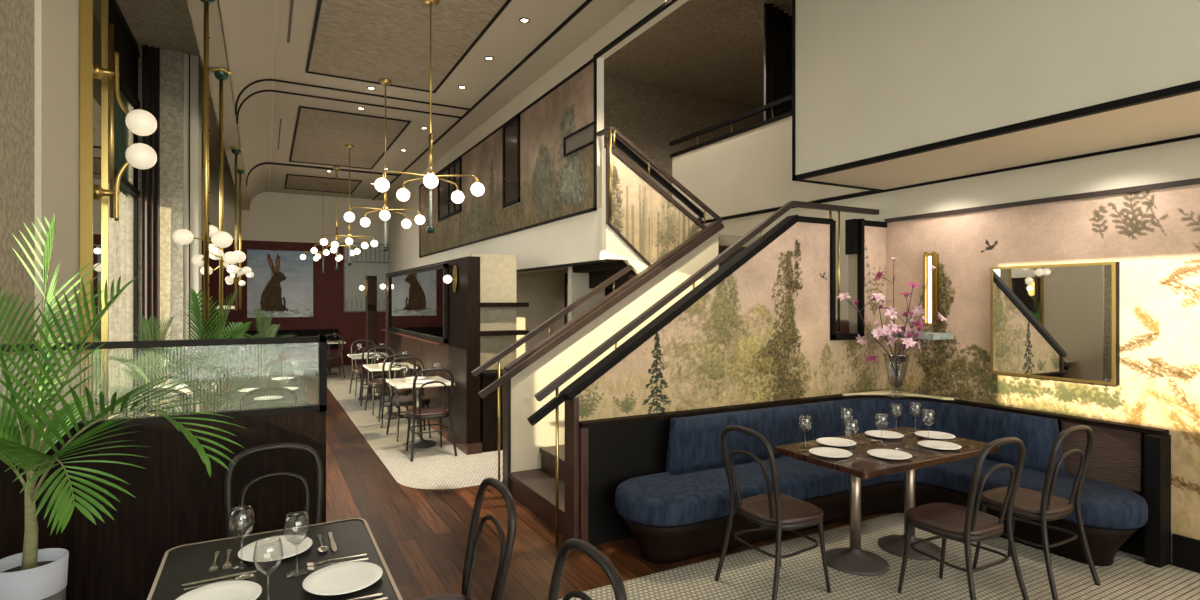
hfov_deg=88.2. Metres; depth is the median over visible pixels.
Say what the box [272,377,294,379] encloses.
plate
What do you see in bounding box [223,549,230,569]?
fork
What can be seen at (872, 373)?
mural
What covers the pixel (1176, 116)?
soffit
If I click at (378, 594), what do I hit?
spoon
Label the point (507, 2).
trim
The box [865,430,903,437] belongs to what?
plate
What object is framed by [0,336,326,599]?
wall
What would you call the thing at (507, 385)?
trim
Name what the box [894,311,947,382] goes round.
branch
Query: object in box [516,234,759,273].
ceiling
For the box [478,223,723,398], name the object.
handrail
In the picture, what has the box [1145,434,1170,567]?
panelling
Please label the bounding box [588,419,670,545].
wall panel
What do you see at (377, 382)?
bentwood chair
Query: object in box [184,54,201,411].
wall
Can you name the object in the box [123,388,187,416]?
bentwood chair
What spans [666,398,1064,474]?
cushion
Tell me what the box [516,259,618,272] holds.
trim
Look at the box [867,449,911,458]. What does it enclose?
plate
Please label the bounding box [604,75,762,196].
wall
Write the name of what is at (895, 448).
spoon
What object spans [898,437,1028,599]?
bentwood chair
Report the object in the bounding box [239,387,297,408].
bentwood chair
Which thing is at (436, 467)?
floor tiles
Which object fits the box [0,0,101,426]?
wall
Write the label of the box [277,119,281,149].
air slot
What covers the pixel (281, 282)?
picture
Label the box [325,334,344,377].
bentwood chair
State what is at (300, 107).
trim
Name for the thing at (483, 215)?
mural
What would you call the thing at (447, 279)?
sconce
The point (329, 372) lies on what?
marble table
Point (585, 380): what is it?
handrail
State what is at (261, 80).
trim
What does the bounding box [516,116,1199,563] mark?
wall
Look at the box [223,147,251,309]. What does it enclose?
pendant
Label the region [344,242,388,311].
glazing
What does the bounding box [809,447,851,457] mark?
plate
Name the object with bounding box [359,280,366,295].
sconce
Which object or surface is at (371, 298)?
timber post
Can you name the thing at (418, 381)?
plate
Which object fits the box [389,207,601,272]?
fascia
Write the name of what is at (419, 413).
bentwood chair
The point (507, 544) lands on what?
bentwood chair
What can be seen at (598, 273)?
staircase
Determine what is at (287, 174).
trim
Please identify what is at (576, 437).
panelling
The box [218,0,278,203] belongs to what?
cove
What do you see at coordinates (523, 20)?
recessed light
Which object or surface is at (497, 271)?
screen
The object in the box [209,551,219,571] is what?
fork
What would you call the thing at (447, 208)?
interior window
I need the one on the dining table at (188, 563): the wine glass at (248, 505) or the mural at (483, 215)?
the wine glass at (248, 505)
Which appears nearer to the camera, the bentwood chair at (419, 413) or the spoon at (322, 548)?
the spoon at (322, 548)
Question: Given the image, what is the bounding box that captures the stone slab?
[842,390,953,399]
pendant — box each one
[172,0,238,319]
[201,68,245,315]
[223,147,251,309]
[226,168,253,308]
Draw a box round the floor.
[202,363,1197,599]
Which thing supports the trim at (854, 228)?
attached to the wall
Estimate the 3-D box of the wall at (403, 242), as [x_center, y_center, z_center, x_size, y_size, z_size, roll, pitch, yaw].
[-2.834,-1.685,11.489,0.080,1.530,11.900,0,0,-28]
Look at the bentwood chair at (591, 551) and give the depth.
1.86 m
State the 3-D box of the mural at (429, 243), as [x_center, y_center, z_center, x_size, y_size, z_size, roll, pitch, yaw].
[-3.466,-1.680,12.552,0.001,1.500,1.630,0,0,-28]
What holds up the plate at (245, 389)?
on the dining table at (258, 382)
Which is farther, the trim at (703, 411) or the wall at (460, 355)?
the wall at (460, 355)
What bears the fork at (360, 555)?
on the dining table at (188, 563)
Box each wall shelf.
[480,302,528,306]
[480,330,528,335]
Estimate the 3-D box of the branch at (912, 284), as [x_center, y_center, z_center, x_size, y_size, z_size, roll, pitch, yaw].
[2.560,0.281,5.236,0.269,0.871,0.148,0,0,30]
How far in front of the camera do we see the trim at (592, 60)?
6.98 m
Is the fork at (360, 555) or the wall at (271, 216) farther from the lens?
the wall at (271, 216)
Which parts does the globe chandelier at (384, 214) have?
lamp globe, lamp globe, arm, lamp globe, drop rod, arm, lamp globe, lamp globe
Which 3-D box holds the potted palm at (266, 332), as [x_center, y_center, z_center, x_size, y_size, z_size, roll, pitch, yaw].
[-4.869,0.915,8.952,1.054,1.569,0.797,0,0,9]
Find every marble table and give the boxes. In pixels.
[146,382,218,413]
[240,345,275,375]
[314,340,345,375]
[347,353,392,399]
[363,362,417,419]
[386,376,454,448]
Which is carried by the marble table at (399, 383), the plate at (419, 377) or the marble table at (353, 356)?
the plate at (419, 377)
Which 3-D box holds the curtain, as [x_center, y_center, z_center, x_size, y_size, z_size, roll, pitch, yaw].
[2.445,-2.480,8.331,0.776,2.800,0.126,0,0,-43]
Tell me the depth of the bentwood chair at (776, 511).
3.58 m
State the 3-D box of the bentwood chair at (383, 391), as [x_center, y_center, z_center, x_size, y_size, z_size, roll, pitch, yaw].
[-2.798,1.213,8.509,0.497,0.973,0.503,0,0,-28]
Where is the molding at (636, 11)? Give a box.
[387,0,687,208]
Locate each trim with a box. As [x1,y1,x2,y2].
[189,54,189,411]
[235,79,469,114]
[237,90,460,123]
[246,162,398,185]
[284,174,361,193]
[289,106,410,169]
[305,0,511,92]
[372,0,592,199]
[419,58,596,257]
[503,220,720,491]
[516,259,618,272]
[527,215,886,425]
[579,389,886,427]
[593,0,677,58]
[605,144,705,265]
[670,111,791,157]
[702,134,1199,223]
[792,0,794,178]
[792,80,1199,191]
[830,218,864,339]
[848,254,856,332]
[884,178,1199,222]
[953,399,1168,435]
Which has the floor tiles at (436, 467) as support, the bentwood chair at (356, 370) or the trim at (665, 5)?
the bentwood chair at (356, 370)
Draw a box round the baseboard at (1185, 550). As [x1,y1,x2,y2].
[1172,533,1199,572]
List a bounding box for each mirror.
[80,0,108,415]
[389,263,447,342]
[990,262,1119,385]
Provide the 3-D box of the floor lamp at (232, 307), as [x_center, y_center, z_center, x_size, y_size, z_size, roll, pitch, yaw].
[-8.387,0.910,13.880,0.400,1.580,0.400,0,0,-28]
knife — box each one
[181,570,257,586]
[328,532,336,551]
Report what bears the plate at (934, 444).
on the dining table at (853, 560)
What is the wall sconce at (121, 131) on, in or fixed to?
attached to the window at (121, 131)
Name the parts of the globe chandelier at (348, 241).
lamp globe, lamp globe, lamp globe, drop rod, lamp globe, lamp globe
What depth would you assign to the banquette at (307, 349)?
15.32 m
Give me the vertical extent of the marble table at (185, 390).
0.746 m
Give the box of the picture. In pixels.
[247,250,312,317]
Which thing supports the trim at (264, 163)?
attached to the cove
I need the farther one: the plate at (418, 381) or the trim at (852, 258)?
the plate at (418, 381)
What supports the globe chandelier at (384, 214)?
hanging from the ceiling panel at (368, 40)
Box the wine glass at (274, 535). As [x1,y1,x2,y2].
[253,535,283,574]
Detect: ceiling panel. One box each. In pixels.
[286,175,359,192]
[291,108,407,167]
[309,0,506,90]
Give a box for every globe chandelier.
[300,184,342,273]
[311,166,359,270]
[320,144,377,265]
[344,78,424,251]
[375,0,484,233]
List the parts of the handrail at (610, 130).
brass post, brass post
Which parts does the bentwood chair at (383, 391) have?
leg, seat, seat frame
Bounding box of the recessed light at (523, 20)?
[519,18,529,22]
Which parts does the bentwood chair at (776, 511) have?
frame, seat, seat frame, leg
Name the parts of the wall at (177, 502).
glass frame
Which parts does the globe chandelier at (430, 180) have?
lamp globe, lamp globe, arm, arm, lamp globe, glass stem, drop rod, arm, arm, lamp globe, lamp globe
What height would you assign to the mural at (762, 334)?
1.535 m
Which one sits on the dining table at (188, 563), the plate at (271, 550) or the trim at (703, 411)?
the plate at (271, 550)
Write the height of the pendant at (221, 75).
2.340 m
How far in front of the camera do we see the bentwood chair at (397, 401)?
7.76 m
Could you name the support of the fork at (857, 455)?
on the dining table at (853, 560)
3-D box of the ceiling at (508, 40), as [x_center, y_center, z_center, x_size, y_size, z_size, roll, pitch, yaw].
[-1.808,-2.790,6.528,2.850,0.220,21.600,0,0,-28]
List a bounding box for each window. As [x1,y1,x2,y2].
[104,0,139,418]
[438,157,461,221]
[502,114,519,207]
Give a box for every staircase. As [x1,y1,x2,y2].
[509,320,848,535]
[573,260,636,296]
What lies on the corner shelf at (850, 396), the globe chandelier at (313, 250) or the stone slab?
the stone slab
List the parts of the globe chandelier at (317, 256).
drop rod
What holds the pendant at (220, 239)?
hanging from the ceiling beam
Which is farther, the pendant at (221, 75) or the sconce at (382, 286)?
the sconce at (382, 286)
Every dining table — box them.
[147,518,402,599]
[224,374,310,409]
[775,427,999,575]
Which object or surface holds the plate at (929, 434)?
on the dining table at (853, 560)
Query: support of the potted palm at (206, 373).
on the floor
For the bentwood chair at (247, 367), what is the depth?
11.85 m
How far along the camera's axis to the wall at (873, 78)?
4.05 m
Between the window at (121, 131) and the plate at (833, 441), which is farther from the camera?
the window at (121, 131)
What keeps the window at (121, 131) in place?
in the wall
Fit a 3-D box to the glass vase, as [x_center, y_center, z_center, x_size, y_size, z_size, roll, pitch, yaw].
[2.517,0.639,5.258,0.221,0.357,0.221,0,0,-28]
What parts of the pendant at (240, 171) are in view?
lamp globe, lamp globe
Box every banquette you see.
[220,329,340,372]
[615,398,1147,565]
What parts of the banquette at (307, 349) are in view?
bench seat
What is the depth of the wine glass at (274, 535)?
1.92 m
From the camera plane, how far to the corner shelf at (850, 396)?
5.38 m
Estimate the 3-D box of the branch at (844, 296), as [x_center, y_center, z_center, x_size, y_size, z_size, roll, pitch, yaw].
[2.271,0.333,5.216,0.513,0.791,0.153,0,0,7]
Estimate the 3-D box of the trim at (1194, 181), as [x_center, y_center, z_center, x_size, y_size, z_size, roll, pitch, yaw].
[4.595,-0.743,2.284,0.025,0.035,8.030,0,0,-28]
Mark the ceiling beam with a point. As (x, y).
(217, 54)
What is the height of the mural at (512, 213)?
0.340 m
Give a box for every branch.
[837,293,897,385]
[870,293,898,384]
[875,258,906,384]
[885,332,919,381]
[886,265,935,383]
[889,282,919,383]
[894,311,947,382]
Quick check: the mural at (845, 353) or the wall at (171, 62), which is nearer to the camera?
the mural at (845, 353)
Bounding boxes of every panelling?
[480,369,504,451]
[565,397,587,541]
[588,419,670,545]
[1058,420,1147,557]
[1061,421,1141,491]
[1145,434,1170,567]
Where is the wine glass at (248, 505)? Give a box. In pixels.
[228,505,254,569]
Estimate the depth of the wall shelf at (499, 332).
7.14 m
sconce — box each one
[95,23,156,220]
[114,85,128,197]
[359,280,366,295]
[380,278,388,295]
[443,266,456,292]
[923,251,938,325]
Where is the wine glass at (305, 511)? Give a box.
[283,511,309,576]
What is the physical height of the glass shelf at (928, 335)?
0.050 m
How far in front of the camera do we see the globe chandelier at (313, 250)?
12.47 m
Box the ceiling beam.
[187,0,249,209]
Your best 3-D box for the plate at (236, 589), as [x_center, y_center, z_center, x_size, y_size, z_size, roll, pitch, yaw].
[-1.197,0.938,1.933,0.250,0.014,0.250,0,0,-28]
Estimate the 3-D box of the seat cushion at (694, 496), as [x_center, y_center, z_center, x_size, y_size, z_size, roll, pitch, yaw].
[1.802,1.327,4.101,3.040,0.177,1.990,0,0,-28]
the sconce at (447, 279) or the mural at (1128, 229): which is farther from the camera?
the sconce at (447, 279)
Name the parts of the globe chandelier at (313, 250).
lamp globe, drop rod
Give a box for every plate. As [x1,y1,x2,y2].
[175,580,261,599]
[237,388,257,391]
[238,535,312,561]
[254,396,282,399]
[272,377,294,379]
[302,561,382,594]
[405,376,426,379]
[412,380,432,383]
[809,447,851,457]
[816,437,856,445]
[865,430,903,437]
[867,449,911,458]
[915,431,955,438]
[918,440,961,449]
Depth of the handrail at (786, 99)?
7.63 m
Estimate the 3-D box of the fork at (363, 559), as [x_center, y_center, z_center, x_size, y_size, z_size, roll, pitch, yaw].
[-0.936,0.944,2.217,0.200,0.006,0.025,0,0,-26]
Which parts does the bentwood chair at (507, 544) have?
seat, frame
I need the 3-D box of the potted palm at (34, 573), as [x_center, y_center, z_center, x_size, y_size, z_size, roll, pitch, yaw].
[-2.126,0.673,2.420,1.394,2.055,0.692,0,0,22]
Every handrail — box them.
[471,217,702,480]
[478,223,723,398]
[534,201,878,546]
[597,126,722,221]
[612,136,703,217]
[669,94,791,145]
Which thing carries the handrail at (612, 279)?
on the floor
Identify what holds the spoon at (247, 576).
on the dining table at (188, 563)
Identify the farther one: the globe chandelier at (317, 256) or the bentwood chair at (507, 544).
the globe chandelier at (317, 256)
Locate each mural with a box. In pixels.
[420,175,438,255]
[439,212,461,250]
[462,128,503,243]
[504,203,519,232]
[520,62,593,227]
[577,222,831,420]
[610,153,701,261]
[832,339,859,394]
[860,226,885,391]
[886,188,1164,428]
[1165,184,1199,539]
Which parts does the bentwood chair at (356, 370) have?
leg, seat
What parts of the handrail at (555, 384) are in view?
brass post, brass post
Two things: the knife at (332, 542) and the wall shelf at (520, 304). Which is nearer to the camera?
the knife at (332, 542)
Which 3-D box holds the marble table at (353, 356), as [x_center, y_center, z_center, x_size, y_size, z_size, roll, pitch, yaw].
[-3.961,1.323,10.651,0.640,0.746,0.760,0,0,-28]
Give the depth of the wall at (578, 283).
7.27 m
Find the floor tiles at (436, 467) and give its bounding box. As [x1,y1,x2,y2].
[317,364,502,489]
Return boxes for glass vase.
[882,353,909,397]
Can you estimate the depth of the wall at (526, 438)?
5.71 m
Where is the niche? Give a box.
[563,121,595,156]
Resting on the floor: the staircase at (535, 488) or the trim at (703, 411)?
the staircase at (535, 488)
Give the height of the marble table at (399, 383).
0.746 m
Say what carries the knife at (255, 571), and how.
on the dining table at (188, 563)
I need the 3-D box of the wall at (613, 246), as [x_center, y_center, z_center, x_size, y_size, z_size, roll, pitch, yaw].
[0.615,-0.505,6.381,1.310,1.970,0.090,0,0,-28]
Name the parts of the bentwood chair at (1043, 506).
leg, leg, seat frame, seat, frame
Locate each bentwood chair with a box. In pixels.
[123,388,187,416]
[142,376,196,415]
[224,443,322,537]
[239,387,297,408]
[245,344,270,375]
[294,335,319,378]
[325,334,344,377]
[349,340,378,396]
[359,345,389,405]
[364,347,400,414]
[378,354,415,427]
[386,357,430,441]
[406,368,456,461]
[412,478,516,599]
[548,538,626,599]
[714,425,830,599]
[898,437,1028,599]
[972,425,1100,599]
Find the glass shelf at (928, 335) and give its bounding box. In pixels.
[869,331,953,339]
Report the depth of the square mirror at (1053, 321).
4.50 m
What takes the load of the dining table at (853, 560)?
on the floor tiles at (749, 574)
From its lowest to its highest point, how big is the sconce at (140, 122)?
1.440 m
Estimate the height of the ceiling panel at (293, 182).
0.016 m
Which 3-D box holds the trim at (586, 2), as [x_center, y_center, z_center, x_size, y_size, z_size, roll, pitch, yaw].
[-0.907,-2.670,7.017,0.030,0.020,21.600,0,0,-28]
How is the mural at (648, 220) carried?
attached to the wall at (613, 246)
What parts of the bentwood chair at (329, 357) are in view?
seat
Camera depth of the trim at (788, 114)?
7.66 m
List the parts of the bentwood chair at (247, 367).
seat frame, seat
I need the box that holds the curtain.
[763,2,791,120]
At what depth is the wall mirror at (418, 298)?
8.64 m
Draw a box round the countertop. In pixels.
[480,369,504,376]
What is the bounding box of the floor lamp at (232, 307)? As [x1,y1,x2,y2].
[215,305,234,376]
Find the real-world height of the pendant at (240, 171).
2.340 m
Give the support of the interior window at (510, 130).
in the wall at (403, 242)
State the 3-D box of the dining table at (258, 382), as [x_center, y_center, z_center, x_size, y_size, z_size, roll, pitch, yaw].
[-3.614,1.325,6.742,0.700,0.750,2.500,0,0,-28]
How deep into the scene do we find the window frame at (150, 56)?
7.58 m
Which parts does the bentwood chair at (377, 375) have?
leg, seat, seat frame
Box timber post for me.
[366,276,376,385]
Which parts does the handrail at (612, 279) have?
brass post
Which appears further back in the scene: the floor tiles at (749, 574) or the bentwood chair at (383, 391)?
the bentwood chair at (383, 391)
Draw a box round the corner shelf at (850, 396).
[835,395,956,403]
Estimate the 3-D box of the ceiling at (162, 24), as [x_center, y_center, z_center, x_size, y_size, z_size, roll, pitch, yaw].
[-4.137,-3.190,5.264,1.250,0.120,21.600,0,0,-28]
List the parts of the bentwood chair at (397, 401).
leg, seat, seat frame, leg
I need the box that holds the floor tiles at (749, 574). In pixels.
[559,513,1199,599]
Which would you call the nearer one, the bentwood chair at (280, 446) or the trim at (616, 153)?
the bentwood chair at (280, 446)
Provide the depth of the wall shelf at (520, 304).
7.15 m
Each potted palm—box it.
[0,214,246,599]
[105,288,302,417]
[105,315,223,415]
[229,309,303,374]
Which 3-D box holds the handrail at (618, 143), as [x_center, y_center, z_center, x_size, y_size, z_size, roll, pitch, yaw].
[0.612,-1.254,6.397,1.164,0.745,0.050,0,0,-28]
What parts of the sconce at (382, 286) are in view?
oval plate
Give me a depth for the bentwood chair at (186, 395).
6.04 m
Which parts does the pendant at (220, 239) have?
lamp globe, lamp globe, lamp globe, lamp globe, lamp globe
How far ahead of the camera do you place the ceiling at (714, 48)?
9.75 m
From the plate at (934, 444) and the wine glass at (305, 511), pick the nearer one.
the wine glass at (305, 511)
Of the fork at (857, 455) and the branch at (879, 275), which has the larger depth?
the branch at (879, 275)
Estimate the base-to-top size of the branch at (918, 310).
1.011 m
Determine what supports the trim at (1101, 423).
attached to the wall at (1179, 160)
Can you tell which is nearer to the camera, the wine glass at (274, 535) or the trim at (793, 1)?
the wine glass at (274, 535)
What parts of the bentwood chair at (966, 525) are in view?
leg, leg, seat, seat frame, frame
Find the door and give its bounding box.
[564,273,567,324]
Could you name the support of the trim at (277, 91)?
attached to the cove
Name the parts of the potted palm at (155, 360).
frond stem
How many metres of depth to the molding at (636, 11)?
6.82 m
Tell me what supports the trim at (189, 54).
attached to the wall at (195, 66)
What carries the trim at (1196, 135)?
attached to the wall at (1179, 160)
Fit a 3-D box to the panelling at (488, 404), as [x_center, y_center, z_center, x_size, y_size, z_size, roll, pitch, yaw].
[-1.104,1.256,7.149,0.600,0.880,0.320,0,0,-28]
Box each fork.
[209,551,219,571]
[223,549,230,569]
[307,554,366,565]
[308,558,367,569]
[857,455,885,462]
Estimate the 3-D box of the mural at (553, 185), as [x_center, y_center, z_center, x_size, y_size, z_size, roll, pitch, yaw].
[-0.546,-1.680,7.173,0.001,1.500,2.070,0,0,-28]
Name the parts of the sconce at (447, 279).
lamp globe, oval plate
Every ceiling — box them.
[116,0,229,169]
[270,0,634,199]
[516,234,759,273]
[604,0,791,105]
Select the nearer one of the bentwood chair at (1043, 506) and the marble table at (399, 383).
the bentwood chair at (1043, 506)
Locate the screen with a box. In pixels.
[470,253,515,369]
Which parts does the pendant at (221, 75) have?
lamp globe, lamp globe, lamp globe, lamp globe, lamp globe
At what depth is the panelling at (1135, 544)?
4.09 m
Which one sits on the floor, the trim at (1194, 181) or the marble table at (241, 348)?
the marble table at (241, 348)
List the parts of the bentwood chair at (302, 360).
seat, seat frame, frame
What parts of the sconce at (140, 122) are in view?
curved arm, curved arm, lamp globe, lamp globe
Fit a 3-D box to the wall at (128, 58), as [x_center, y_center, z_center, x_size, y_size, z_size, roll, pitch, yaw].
[-4.957,-2.810,6.156,0.120,0.780,3.250,0,0,-28]
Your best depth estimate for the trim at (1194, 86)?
3.75 m
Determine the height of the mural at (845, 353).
0.510 m
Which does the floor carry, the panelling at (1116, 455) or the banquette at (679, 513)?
the banquette at (679, 513)
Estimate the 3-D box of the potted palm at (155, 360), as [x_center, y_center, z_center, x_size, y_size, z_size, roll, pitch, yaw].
[-3.966,0.918,5.503,1.069,1.565,0.800,0,0,-3]
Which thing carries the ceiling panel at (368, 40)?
attached to the ceiling at (508, 40)
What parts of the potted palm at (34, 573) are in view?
frond stem, frond stem, frond stem, frond stem, frond stem, frond stem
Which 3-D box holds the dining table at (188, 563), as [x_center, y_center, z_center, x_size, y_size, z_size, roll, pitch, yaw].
[-0.856,1.323,1.640,0.712,0.754,2.052,0,0,-28]
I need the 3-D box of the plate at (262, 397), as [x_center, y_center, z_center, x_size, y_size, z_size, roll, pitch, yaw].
[-3.161,0.939,5.907,0.250,0.014,0.250,0,0,-28]
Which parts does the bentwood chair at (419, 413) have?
leg, seat, seat frame, leg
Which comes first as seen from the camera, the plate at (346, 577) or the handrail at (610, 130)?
the plate at (346, 577)
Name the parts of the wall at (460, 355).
hide panel, hide panel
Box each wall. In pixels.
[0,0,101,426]
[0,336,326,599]
[108,46,183,418]
[109,0,137,95]
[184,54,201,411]
[202,168,387,369]
[381,256,481,454]
[388,58,603,265]
[511,232,718,471]
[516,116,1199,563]
[568,266,604,321]
[602,148,661,273]
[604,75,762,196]
[795,0,1199,174]
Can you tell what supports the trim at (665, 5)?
attached to the wall at (403, 242)
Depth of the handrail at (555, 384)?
4.75 m
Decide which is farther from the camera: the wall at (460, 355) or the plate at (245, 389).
the wall at (460, 355)
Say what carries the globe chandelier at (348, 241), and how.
hanging from the ceiling panel at (322, 137)
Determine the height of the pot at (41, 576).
0.131 m
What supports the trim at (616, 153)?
attached to the wall at (613, 246)
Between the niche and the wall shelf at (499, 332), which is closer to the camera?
the niche
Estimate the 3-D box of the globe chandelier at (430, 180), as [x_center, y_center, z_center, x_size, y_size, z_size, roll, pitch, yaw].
[-1.532,-1.634,5.514,0.879,2.090,0.918,0,0,39]
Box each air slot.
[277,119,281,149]
[287,0,293,42]
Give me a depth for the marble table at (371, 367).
8.84 m
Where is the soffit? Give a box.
[803,91,1199,189]
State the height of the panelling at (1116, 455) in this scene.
0.388 m
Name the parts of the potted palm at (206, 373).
frond stem, frond stem, frond stem, frond stem, frond stem, frond stem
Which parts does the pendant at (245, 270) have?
lamp globe, lamp globe, lamp globe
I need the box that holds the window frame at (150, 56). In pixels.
[142,45,159,415]
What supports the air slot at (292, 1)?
attached to the ceiling at (508, 40)
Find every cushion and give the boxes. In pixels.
[615,456,1147,528]
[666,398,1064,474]
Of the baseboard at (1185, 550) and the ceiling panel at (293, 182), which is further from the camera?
the ceiling panel at (293, 182)
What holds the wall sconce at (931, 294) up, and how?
attached to the wall at (1179, 160)
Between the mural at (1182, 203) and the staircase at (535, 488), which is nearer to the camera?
the mural at (1182, 203)
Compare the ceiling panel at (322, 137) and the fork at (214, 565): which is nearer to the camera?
the fork at (214, 565)
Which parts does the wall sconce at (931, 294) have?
plate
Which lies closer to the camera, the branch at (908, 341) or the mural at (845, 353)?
the branch at (908, 341)
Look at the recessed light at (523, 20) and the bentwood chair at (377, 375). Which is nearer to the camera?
the recessed light at (523, 20)
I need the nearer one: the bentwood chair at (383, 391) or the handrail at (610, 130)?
the handrail at (610, 130)
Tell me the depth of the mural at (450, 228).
11.11 m
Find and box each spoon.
[184,574,253,590]
[317,534,327,551]
[349,593,382,599]
[895,448,925,455]
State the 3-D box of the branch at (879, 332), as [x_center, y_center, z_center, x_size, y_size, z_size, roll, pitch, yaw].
[2.396,0.332,5.209,0.233,0.784,0.182,0,0,18]
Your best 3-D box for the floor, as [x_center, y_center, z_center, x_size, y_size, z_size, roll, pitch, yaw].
[-0.144,1.750,7.602,11.400,0.100,21.900,0,0,-28]
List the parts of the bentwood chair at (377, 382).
leg, seat, seat frame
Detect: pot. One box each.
[0,548,68,599]

